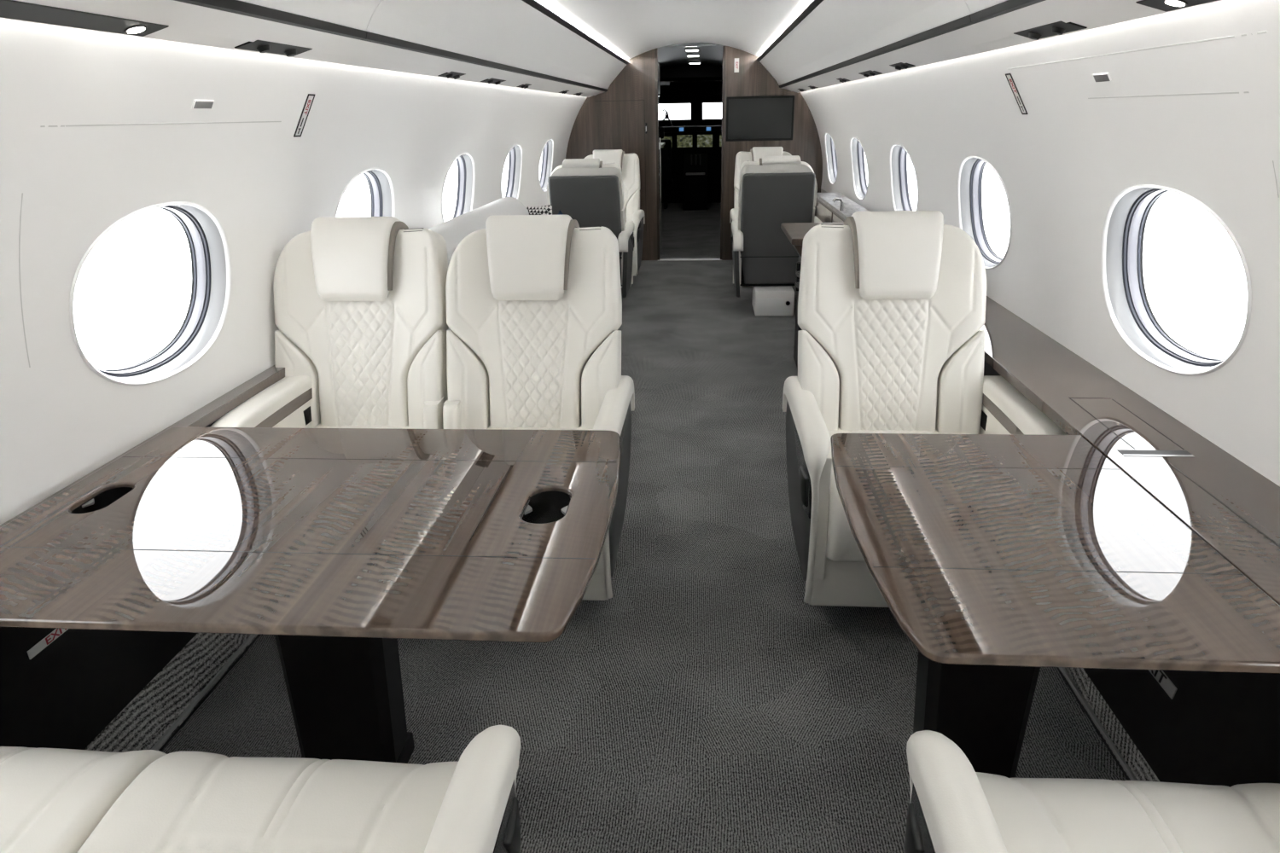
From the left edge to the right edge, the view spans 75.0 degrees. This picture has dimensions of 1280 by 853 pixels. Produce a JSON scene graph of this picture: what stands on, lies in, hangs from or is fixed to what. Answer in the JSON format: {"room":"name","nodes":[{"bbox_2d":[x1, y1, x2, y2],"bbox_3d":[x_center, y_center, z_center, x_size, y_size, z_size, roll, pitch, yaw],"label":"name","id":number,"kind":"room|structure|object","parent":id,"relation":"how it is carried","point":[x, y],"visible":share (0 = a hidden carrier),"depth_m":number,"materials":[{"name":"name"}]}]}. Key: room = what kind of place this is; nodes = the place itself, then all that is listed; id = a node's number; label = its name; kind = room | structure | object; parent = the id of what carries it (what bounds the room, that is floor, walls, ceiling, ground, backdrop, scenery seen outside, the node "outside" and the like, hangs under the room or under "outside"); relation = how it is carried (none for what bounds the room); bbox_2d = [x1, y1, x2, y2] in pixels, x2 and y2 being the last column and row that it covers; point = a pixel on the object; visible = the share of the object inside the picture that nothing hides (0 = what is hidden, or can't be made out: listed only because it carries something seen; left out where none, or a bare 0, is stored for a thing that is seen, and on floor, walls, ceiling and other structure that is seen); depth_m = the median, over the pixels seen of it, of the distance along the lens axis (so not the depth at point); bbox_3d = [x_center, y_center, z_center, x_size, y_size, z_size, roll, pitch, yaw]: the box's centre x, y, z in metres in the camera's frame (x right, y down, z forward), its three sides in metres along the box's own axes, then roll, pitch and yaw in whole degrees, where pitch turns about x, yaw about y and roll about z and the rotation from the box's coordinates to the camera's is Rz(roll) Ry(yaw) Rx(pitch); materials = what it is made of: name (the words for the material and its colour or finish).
{"room":"aircraft cabin","nodes":[
{"label":"aircraft cabin","id":0,"kind":"room"},
{"bbox_2d":[0,416,222,750],"bbox_3d":[-1.122,-0.137,3.384,0.040,0.545,11.050,0,21,4],"label":"wall","id":1,"kind":"structure","parent":0,"point":[62,697],"depth_m":1.80,"materials":[{"name":"black"}]},
{"bbox_2d":[27,628,68,659],"bbox_3d":[-1.232,0.435,1.768,0.004,0.019,0.166,-1,20,5],"label":"placard","id":2,"kind":"object","parent":1,"relation":"attached to","point":[56,633],"visible":0.64,"depth_m":1.73,"materials":[{"name":"white plastic"}]},
{"bbox_2d":[84,633,260,752],"bbox_3d":[-1.070,0.156,3.490,0.063,0.140,11.050,0,21,4],"label":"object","id":3,"kind":"structure","parent":1,"relation":"attached to","point":[140,725],"depth_m":2.09,"materials":[{"name":"carpet"}]},
{"bbox_2d":[151,634,255,750],"bbox_3d":[-1.037,0.197,3.503,0.008,0.012,11.050,0,21,4],"label":"trim","id":4,"kind":"structure","parent":1,"relation":"attached to","point":[177,722],"depth_m":2.16,"materials":[{"name":"grey plastic"}]},
{"bbox_2d":[0,17,587,525],"bbox_3d":[-1.006,-0.838,3.103,0.323,1.070,11.105,0,21,4],"label":"wall","id":5,"kind":"structure","parent":0,"point":[97,129],"depth_m":2.02,"materials":[{"name":"white plastic"}]},
{"bbox_2d":[0,0,168,36],"bbox_3d":[-0.994,-0.649,1.283,0.063,0.025,0.805,0,21,4],"label":"light panel","id":6,"kind":"object","parent":5,"relation":"attached to","point":[8,8],"visible":0.96,"depth_m":1.44,"materials":[{"name":"black plastic"}]},
{"bbox_2d":[0,364,285,528],"bbox_3d":[-1.133,-0.398,3.287,0.068,0.030,11.050,0,21,4],"label":"trim","id":7,"kind":"structure","parent":5,"relation":"attached to","point":[204,416],"depth_m":2.36,"materials":[{"name":"brown wood"}]},
{"bbox_2d":[69,201,231,385],"bbox_3d":[-1.250,-0.357,2.138,0.159,0.479,0.670,0,21,4],"label":"window","id":8,"kind":"structure","parent":5,"relation":"in","point":[204,321],"depth_m":2.35,"materials":[{"name":"white plastic"}]},
{"bbox_2d":[192,99,214,109],"bbox_3d":[-1.074,-0.792,2.049,0.015,0.022,0.088,0,21,4],"label":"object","id":9,"kind":"object","parent":5,"relation":"attached to","point":[197,104],"visible":1,"depth_m":2.04,"materials":[{"name":"white plastic"}]},
{"bbox_2d":[234,40,312,57],"bbox_3d":[-0.926,-0.962,2.121,0.062,0.030,0.300,0,21,4],"label":"vent panel","id":10,"kind":"object","parent":5,"relation":"attached to","point":[261,46],"visible":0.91,"depth_m":2.09,"materials":[{"name":"black plastic"}]},
{"bbox_2d":[174,0,381,40],"bbox_3d":[-0.921,-0.341,-0.002,0.387,0.254,4.900,0,21,4],"label":"ceiling panel","id":11,"kind":"object","parent":5,"relation":"attached to","point":[345,18],"visible":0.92,"depth_m":2.00,"materials":[{"name":"white plastic"}]},
{"bbox_2d":[0,0,605,97],"bbox_3d":[-0.819,-1.294,2.935,0.170,0.066,11.068,0,21,4],"label":"overhead service panel","id":12,"kind":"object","parent":5,"relation":"attached to","point":[188,23],"depth_m":1.98,"materials":[{"name":"white plastic"}]},
{"bbox_2d":[293,93,314,137],"bbox_3d":[-1.045,-0.967,2.592,0.072,0.125,0.046,0,21,4],"label":"placard","id":13,"kind":"object","parent":5,"relation":"attached to","point":[305,110],"visible":1,"depth_m":2.59,"materials":[{"name":"white plastic"}]},
{"bbox_2d":[333,168,395,217],"bbox_3d":[-1.149,-0.842,3.426,0.159,0.479,0.670,0,21,4],"label":"window","id":14,"kind":"structure","parent":5,"relation":"in","point":[382,199],"depth_m":3.64,"materials":[{"name":"white plastic"}]},
{"bbox_2d":[438,71,465,79],"bbox_3d":[-0.810,-1.519,3.600,0.062,0.030,0.230,0,21,4],"label":"vent panel","id":15,"kind":"object","parent":5,"relation":"attached to","point":[455,75],"visible":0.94,"depth_m":3.55,"materials":[{"name":"black"}]},
{"bbox_2d":[441,152,475,221],"bbox_3d":[-1.048,-1.327,4.715,0.159,0.479,0.670,0,21,4],"label":"window","id":16,"kind":"structure","parent":5,"relation":"in","point":[466,170],"depth_m":4.97,"materials":[{"name":"white plastic"}]},
{"bbox_2d":[480,77,506,84],"bbox_3d":[-0.755,-1.782,4.301,0.062,0.030,0.330,0,21,4],"label":"vent panel","id":17,"kind":"object","parent":5,"relation":"attached to","point":[496,81],"visible":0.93,"depth_m":4.24,"materials":[{"name":"black"}]},
{"bbox_2d":[360,0,629,92],"bbox_3d":[-0.516,-2.285,5.164,0.387,0.254,6.162,0,21,4],"label":"ceiling panel","id":18,"kind":"object","parent":5,"relation":"attached to","point":[522,37],"visible":0.89,"depth_m":3.51,"materials":[{"name":"white plastic"}]},
{"bbox_2d":[500,144,522,199],"bbox_3d":[-0.947,-1.811,6.003,0.159,0.479,0.670,0,21,4],"label":"window","id":19,"kind":"structure","parent":5,"relation":"in","point":[515,152],"depth_m":6.27,"materials":[{"name":"white plastic"}]},
{"bbox_2d":[516,83,531,88],"bbox_3d":[-0.699,-2.056,5.029,0.062,0.030,0.170,0,21,4],"label":"vent panel","id":20,"kind":"object","parent":5,"relation":"attached to","point":[525,86],"visible":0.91,"depth_m":4.99,"materials":[{"name":"black"}]},
{"bbox_2d":[538,139,553,191],"bbox_3d":[-0.846,-2.296,7.291,0.159,0.479,0.670,0,21,4],"label":"window","id":21,"kind":"structure","parent":5,"relation":"in","point":[548,150],"depth_m":7.54,"materials":[{"name":"white plastic"}]},
{"bbox_2d":[161,203,1127,852],"bbox_3d":[0.385,-0.961,6.663,2.600,0.050,17.970,0,21,4],"label":"floor","id":22,"kind":"structure","parent":0,"point":[703,706],"depth_m":2.24,"materials":[{"name":"carpet"}]},
{"bbox_2d":[0,746,166,852],"bbox_3d":[-1.062,0.607,0.933,0.554,1.090,0.926,0,21,4],"label":"seat","id":23,"kind":"object","parent":22,"relation":"on","point":[52,800],"visible":0.7,"depth_m":1.21,"materials":[{"name":"white leather"}]},
{"bbox_2d":[76,725,520,852],"bbox_3d":[-0.487,0.611,0.890,0.588,1.090,0.928,0,21,4],"label":"seat","id":24,"kind":"object","parent":22,"relation":"on","point":[183,802],"visible":1,"depth_m":1.16,"materials":[{"name":"white leather"}]},
{"bbox_2d":[76,751,458,852],"bbox_3d":[-0.507,0.683,1.104,0.514,0.237,0.580,0,21,4],"label":"seat cushion","id":25,"kind":"object","parent":24,"relation":"on","point":[183,802],"depth_m":1.17,"materials":[{"name":"white leather"}]},
{"bbox_2d":[0,426,621,763],"bbox_3d":[-0.631,0.481,1.799,1.171,0.700,0.856,0,21,4],"label":"dining table","id":26,"kind":"object","parent":22,"relation":"on","point":[340,545],"visible":0.98,"depth_m":1.59,"materials":[{"name":"brown wood"}]},
{"bbox_2d":[209,216,448,429],"bbox_3d":[-0.915,-0.047,2.615,0.554,1.128,0.788,0,21,4],"label":"seat","id":27,"kind":"object","parent":22,"relation":"on","point":[360,302],"visible":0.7,"depth_m":2.68,"materials":[{"name":"white leather"}]},
{"bbox_2d":[313,423,413,429],"bbox_3d":[-0.867,0.162,2.554,0.444,0.236,0.534,0,21,4],"label":"seat cushion","id":28,"kind":"object","parent":27,"relation":"on","point":[405,426],"depth_m":2.73,"materials":[{"name":"white leather"}]},
{"bbox_2d":[428,197,529,330],"bbox_3d":[-0.670,-0.656,4.460,0.639,0.965,2.710,0,21,4],"label":"divan","id":29,"kind":"object","parent":22,"relation":"on","point":[454,230],"visible":0.1,"depth_m":4.08,"materials":[{"name":"white leather"}]},
{"bbox_2d":[525,204,552,215],"bbox_3d":[-0.712,-1.218,5.383,0.400,0.433,0.152,8,22,23],"label":"throw cushion","id":30,"kind":"object","parent":29,"relation":"on","point":[544,210],"visible":0.05,"depth_m":5.22,"materials":[{"name":"fabric"}]},
{"bbox_2d":[442,215,634,600],"bbox_3d":[-0.333,-0.043,2.571,0.588,1.128,0.790,0,21,4],"label":"seat","id":31,"kind":"object","parent":22,"relation":"on","point":[534,302],"visible":0.62,"depth_m":2.64,"materials":[{"name":"white leather"}]},
{"bbox_2d":[487,424,592,430],"bbox_3d":[-0.375,0.165,2.517,0.514,0.237,0.535,0,21,4],"label":"seat cushion","id":32,"kind":"object","parent":31,"relation":"on","point":[489,427],"depth_m":2.68,"materials":[{"name":"white leather"}]},
{"bbox_2d":[546,158,634,297],"bbox_3d":[-0.400,-1.488,6.434,0.670,1.128,0.788,0,21,4],"label":"seat","id":33,"kind":"object","parent":22,"relation":"on","point":[590,191],"visible":0.52,"depth_m":6.04,"materials":[{"name":"white leather"}]},
{"bbox_2d":[584,149,645,275],"bbox_3d":[-0.313,-1.861,7.424,0.670,1.128,0.788,0,21,4],"label":"seat","id":34,"kind":"object","parent":22,"relation":"on","point":[629,163],"visible":0.27,"depth_m":7.46,"materials":[{"name":"white leather"}]},
{"bbox_2d":[657,60,664,240],"bbox_3d":[0.137,-3.204,9.711,0.231,2.020,1.840,0,21,4],"label":"door frame","id":35,"kind":"structure","parent":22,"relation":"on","point":[662,144],"depth_m":10.22,"materials":[{"name":"black wood"}]},
{"bbox_2d":[658,142,664,149],"bbox_3d":[0.135,-3.255,9.692,0.230,0.030,1.840,0,21,4],"label":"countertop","id":36,"kind":"structure","parent":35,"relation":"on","point":[662,144],"depth_m":9.93,"materials":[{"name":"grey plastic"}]},
{"bbox_2d":[658,126,673,209],"bbox_3d":[0.278,-4.085,13.166,0.480,1.240,0.610,0,21,4],"label":"seat","id":37,"kind":"object","parent":22,"relation":"on","point":[668,181],"visible":0.41,"depth_m":12.85,"materials":[{"name":"black"}]},
{"bbox_2d":[658,125,721,203],"bbox_3d":[0.943,-4.388,13.969,2.100,1.220,0.602,0,21,4],"label":"panel","id":38,"kind":"object","parent":22,"relation":"on","point":[697,139],"visible":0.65,"depth_m":13.75,"materials":[{"name":"black"}]},
{"bbox_2d":[662,109,673,126],"bbox_3d":[0.452,-5.078,13.695,0.188,0.273,0.040,0,21,4],"label":"headset","id":39,"kind":"object","parent":38,"relation":"on","point":[666,117],"visible":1,"depth_m":13.68,"materials":[{"name":"black"}]},
{"bbox_2d":[682,153,707,210],"bbox_3d":[0.889,-3.916,13.311,0.380,0.800,0.950,0,21,4],"label":"pedestal","id":40,"kind":"object","parent":22,"relation":"on","point":[695,177],"visible":1,"depth_m":12.95,"materials":[{"name":"black"}]},
{"bbox_2d":[729,146,791,258],"bbox_3d":[1.133,-1.849,7.315,0.670,1.128,0.788,0,21,4],"label":"seat","id":41,"kind":"object","parent":22,"relation":"on","point":[757,153],"visible":0.16,"depth_m":7.37,"materials":[{"name":"white leather"}]},
{"bbox_2d":[730,155,822,315],"bbox_3d":[1.036,-1.477,6.326,0.670,1.128,0.788,0,21,4],"label":"seat","id":42,"kind":"object","parent":22,"relation":"on","point":[773,191],"visible":0.89,"depth_m":6.05,"materials":[{"name":"white leather"}]},
{"bbox_2d":[780,222,843,367],"bbox_3d":[1.040,-0.738,4.837,0.415,0.790,0.680,0,21,4],"label":"side table","id":43,"kind":"object","parent":22,"relation":"on","point":[795,233],"visible":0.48,"depth_m":4.76,"materials":[{"name":"brown wood"}]},
{"bbox_2d":[815,192,869,222],"bbox_3d":[1.413,-0.909,5.279,0.200,0.785,3.740,0,21,4],"label":"credenza","id":44,"kind":"object","parent":22,"relation":"on","point":[828,211],"visible":0.17,"depth_m":6.13,"materials":[{"name":"brown wood"}]},
{"bbox_2d":[832,197,843,210],"bbox_3d":[1.330,-1.493,5.601,0.079,0.086,0.023,0,21,4],"label":"chrome fitting","id":45,"kind":"object","parent":44,"relation":"on","point":[841,207],"visible":1,"depth_m":5.59,"materials":[{"name":"silver metal"}]},
{"bbox_2d":[782,210,1067,607],"bbox_3d":[0.792,-0.033,2.487,0.670,1.128,0.788,0,21,4],"label":"seat","id":46,"kind":"object","parent":22,"relation":"on","point":[892,304],"visible":0.68,"depth_m":2.54,"materials":[{"name":"white leather"}]},
{"bbox_2d":[830,433,1279,778],"bbox_3d":[0.705,0.497,1.685,0.607,0.700,0.876,0,21,4],"label":"dining table","id":47,"kind":"object","parent":22,"relation":"on","point":[1002,559],"visible":0.91,"depth_m":1.45,"materials":[{"name":"brown wood"}]},
{"bbox_2d":[904,730,1279,852],"bbox_3d":[0.681,0.614,0.821,0.670,1.090,0.926,0,21,4],"label":"seat","id":48,"kind":"object","parent":22,"relation":"on","point":[953,807],"visible":1,"depth_m":1.12,"materials":[{"name":"white leather"}]},
{"bbox_2d":[975,772,1279,852],"bbox_3d":[0.690,0.686,1.033,0.513,0.237,0.580,0,21,4],"label":"seat cushion","id":49,"kind":"object","parent":48,"relation":"on","point":[1031,815],"depth_m":1.13,"materials":[{"name":"white leather"}]},
{"bbox_2d":[535,0,813,58],"bbox_3d":[0.096,-1.591,2.752,1.840,0.205,11.070,0,21,4],"label":"ceiling","id":50,"kind":"structure","parent":0,"point":[630,29],"depth_m":5.50,"materials":[{"name":"white plastic"}]},
{"bbox_2d":[658,85,721,126],"bbox_3d":[0.984,-4.840,14.204,2.400,1.900,0.060,0,21,4],"label":"wall","id":51,"kind":"structure","parent":0,"point":[664,96],"depth_m":13.98,"materials":[{"name":"black"}]},
{"bbox_2d":[658,102,692,121],"bbox_3d":[0.398,-5.306,14.053,0.945,0.290,0.040,0,21,4],"label":"window","id":52,"kind":"structure","parent":51,"relation":"in","point":[659,102],"depth_m":13.99,"materials":[{"name":"grey"}]},
{"bbox_2d":[701,101,721,120],"bbox_3d":[1.502,-5.297,13.970,0.940,0.290,0.040,0,21,4],"label":"window","id":53,"kind":"structure","parent":51,"relation":"in","point":[702,102],"depth_m":13.99,"materials":[{"name":"grey"}]},
{"bbox_2d":[659,64,722,81],"bbox_3d":[0.814,-5.155,11.902,2.400,0.390,0.040,0,21,4],"label":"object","id":54,"kind":"structure","parent":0,"point":[681,71],"depth_m":11.92,"materials":[{"name":"black"}]},
{"bbox_2d":[659,76,722,85],"bbox_3d":[0.905,-5.412,13.084,2.400,0.040,2.440,0,21,4],"label":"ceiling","id":55,"kind":"structure","parent":0,"point":[667,82],"depth_m":11.99,"materials":[{"name":"black plastic"}]},
{"bbox_2d":[657,45,725,66],"bbox_3d":[0.576,-4.460,9.890,1.200,0.170,4.240,0,21,4],"label":"ceiling","id":56,"kind":"structure","parent":0,"point":[708,55],"depth_m":10.06,"materials":[{"name":"grey plastic"}]},
{"bbox_2d":[684,47,699,51],"bbox_3d":[0.567,-4.102,9.072,0.156,0.022,0.200,0,21,4],"label":"recessed light","id":57,"kind":"object","parent":56,"relation":"in","point":[685,49],"visible":1,"depth_m":8.99,"materials":[{"name":"grey plastic"}]},
{"bbox_2d":[686,53,699,57],"bbox_3d":[0.636,-4.435,9.959,0.156,0.022,0.200,0,21,4],"label":"recessed light","id":58,"kind":"object","parent":56,"relation":"in","point":[688,55],"visible":1,"depth_m":9.87,"materials":[{"name":"grey plastic"}]},
{"bbox_2d":[688,61,700,63],"bbox_3d":[0.753,-4.997,11.452,0.168,0.022,0.200,0,21,4],"label":"recessed light","id":59,"kind":"object","parent":56,"relation":"in","point":[689,62],"visible":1,"depth_m":11.36,"materials":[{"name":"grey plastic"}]},
{"bbox_2d":[565,42,822,260],"bbox_3d":[0.518,-2.736,8.245,2.680,2.160,0.051,0,21,4],"label":"wall","id":60,"kind":"structure","parent":0,"point":[616,118],"depth_m":8.16,"materials":[{"name":"brown wood"}]},
{"bbox_2d":[645,122,647,133],"bbox_3d":[0.061,-2.924,8.171,0.020,0.100,0.024,0,21,4],"label":"bulkhead latch","id":61,"kind":"object","parent":60,"relation":"attached to","point":[646,125],"visible":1,"depth_m":8.17,"materials":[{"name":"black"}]},
{"bbox_2d":[655,46,725,261],"bbox_3d":[0.496,-2.665,8.268,0.667,2.010,0.100,0,21,4],"label":"door frame","id":62,"kind":"structure","parent":60,"relation":"in","point":[658,171],"depth_m":8.29,"materials":[{"name":"grey"}]},
{"bbox_2d":[733,58,738,72],"bbox_3d":[0.919,-3.433,7.921,0.044,0.124,0.005,0,21,4],"label":"plate","id":63,"kind":"object","parent":60,"relation":"attached to","point":[736,60],"visible":1,"depth_m":7.92,"materials":[{"name":"white plastic"}]},
{"bbox_2d":[725,95,794,141],"bbox_3d":[1.158,-2.977,8.059,0.650,0.406,0.033,0,21,4],"label":"monitor","id":64,"kind":"object","parent":60,"relation":"attached to","point":[768,118],"visible":1,"depth_m":8.04,"materials":[{"name":"black plastic"}]},
{"bbox_2d":[800,0,1279,486],"bbox_3d":[1.220,-0.799,2.879,0.323,1.070,11.225,0,21,4],"label":"wall","id":65,"kind":"structure","parent":0,"point":[1190,104],"depth_m":2.18,"materials":[{"name":"white plastic"}]},
{"bbox_2d":[824,132,837,184],"bbox_3d":[1.748,-2.425,7.495,0.159,0.479,0.711,0,21,4],"label":"window","id":66,"kind":"structure","parent":65,"relation":"in","point":[831,154],"depth_m":7.76,"materials":[{"name":"white"}]},
{"bbox_2d":[836,77,850,82],"bbox_3d":[1.247,-2.127,5.112,0.062,0.030,0.180,0,21,4],"label":"vent panel","id":67,"kind":"object","parent":65,"relation":"attached to","point":[842,80],"visible":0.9,"depth_m":5.07,"materials":[{"name":"black"}]},
{"bbox_2d":[849,136,868,200],"bbox_3d":[1.642,-1.913,6.136,0.159,0.479,0.711,0,21,4],"label":"window","id":68,"kind":"structure","parent":65,"relation":"in","point":[857,148],"depth_m":6.40,"materials":[{"name":"white plastic"}]},
{"bbox_2d":[756,0,977,87],"bbox_3d":[1.072,-2.272,5.045,0.387,0.254,6.162,0,21,4],"label":"ceiling panel","id":69,"kind":"object","parent":65,"relation":"attached to","point":[827,36],"visible":0.88,"depth_m":3.59,"materials":[{"name":"white plastic"}]},
{"bbox_2d":[859,69,881,76],"bbox_3d":[1.182,-1.816,4.286,0.062,0.030,0.350,0,21,4],"label":"vent panel","id":70,"kind":"object","parent":65,"relation":"attached to","point":[868,73],"visible":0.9,"depth_m":4.22,"materials":[{"name":"black"}]},
{"bbox_2d":[889,62,915,69],"bbox_3d":[1.127,-1.552,3.586,0.062,0.030,0.250,0,21,4],"label":"vent panel","id":71,"kind":"object","parent":65,"relation":"attached to","point":[899,66],"visible":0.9,"depth_m":3.54,"materials":[{"name":"black"}]},
{"bbox_2d":[889,143,919,210],"bbox_3d":[1.536,-1.402,4.778,0.159,0.479,0.711,0,21,4],"label":"window","id":72,"kind":"structure","parent":65,"relation":"in","point":[898,160],"depth_m":5.05,"materials":[{"name":"white plastic"}]},
{"bbox_2d":[957,156,1012,269],"bbox_3d":[1.429,-0.891,3.420,0.159,0.479,0.711,0,21,4],"label":"window","id":73,"kind":"structure","parent":65,"relation":"in","point":[971,169],"depth_m":3.67,"materials":[{"name":"white plastic"}]},
{"bbox_2d":[782,0,1222,93],"bbox_3d":[1.022,-1.279,2.796,0.170,0.066,11.068,0,21,4],"label":"overhead service panel","id":74,"kind":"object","parent":65,"relation":"attached to","point":[997,32],"depth_m":2.30,"materials":[{"name":"white plastic"}]},
{"bbox_2d":[965,0,1045,23],"bbox_3d":[0.667,-0.328,-0.122,0.387,0.254,4.900,0,21,4],"label":"bin","id":75,"kind":"object","parent":65,"relation":"attached to","point":[986,9],"visible":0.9,"depth_m":2.04,"materials":[{"name":"white plastic"}]},
{"bbox_2d":[1005,73,1028,114],"bbox_3d":[1.193,-1.054,2.640,0.074,0.124,0.046,0,21,4],"label":"placard","id":76,"kind":"object","parent":65,"relation":"attached to","point":[1014,88],"visible":1,"depth_m":2.64,"materials":[{"name":"white plastic"}]},
{"bbox_2d":[815,188,1279,605],"bbox_3d":[1.264,-0.401,3.098,0.282,0.031,11.050,0,21,4],"label":"ledge","id":77,"kind":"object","parent":65,"relation":"attached to","point":[1230,505],"depth_m":1.88,"materials":[{"name":"brown wood"}]},
{"bbox_2d":[1013,20,1087,40],"bbox_3d":[1.008,-0.978,2.060,0.062,0.030,0.320,0,21,4],"label":"vent panel","id":78,"kind":"object","parent":65,"relation":"attached to","point":[1059,27],"visible":0.91,"depth_m":2.01,"materials":[{"name":"black plastic"}]},
{"bbox_2d":[1092,72,1111,82],"bbox_3d":[1.135,-0.857,2.045,0.016,0.021,0.088,0,21,4],"label":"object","id":79,"kind":"object","parent":65,"relation":"attached to","point":[1104,77],"visible":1,"depth_m":2.04,"materials":[{"name":"white plastic"}]},
{"bbox_2d":[1100,184,1251,376],"bbox_3d":[1.323,-0.380,2.062,0.159,0.479,0.711,0,21,4],"label":"window","id":80,"kind":"structure","parent":65,"relation":"in","point":[1130,311],"depth_m":2.29,"materials":[{"name":"white plastic"}]},
{"bbox_2d":[1135,0,1217,11],"bbox_3d":[0.944,-0.664,1.219,0.063,0.025,0.780,0,21,4],"label":"light panel","id":81,"kind":"object","parent":65,"relation":"attached to","point":[1164,5],"visible":1,"depth_m":1.53,"materials":[{"name":"black plastic"}]},
{"bbox_2d":[983,360,1279,787],"bbox_3d":[1.117,0.832,0.788,0.169,0.623,5.850,0,21,4],"label":"wall","id":82,"kind":"structure","parent":0,"point":[1218,729],"depth_m":1.69,"materials":[{"name":"black"}]},
{"bbox_2d":[1058,667,1137,780],"bbox_3d":[1.206,0.215,3.334,0.008,0.012,11.050,0,21,4],"label":"trim","id":83,"kind":"structure","parent":82,"relation":"attached to","point":[1116,753],"depth_m":1.99,"materials":[{"name":"grey plastic"}]},
{"bbox_2d":[1056,667,1160,782],"bbox_3d":[1.220,0.211,3.332,0.027,0.062,11.050,0,21,4],"label":"baseboard","id":84,"kind":"structure","parent":82,"relation":"attached to","point":[1129,752],"depth_m":1.97,"materials":[{"name":"carpet"}]},
{"bbox_2d":[1148,669,1177,699],"bbox_3d":[1.148,0.543,1.858,0.008,0.028,0.165,0,21,4],"label":"placard","id":85,"kind":"object","parent":82,"relation":"attached to","point":[1170,689],"visible":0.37,"depth_m":1.81,"materials":[{"name":"grey plastic"}]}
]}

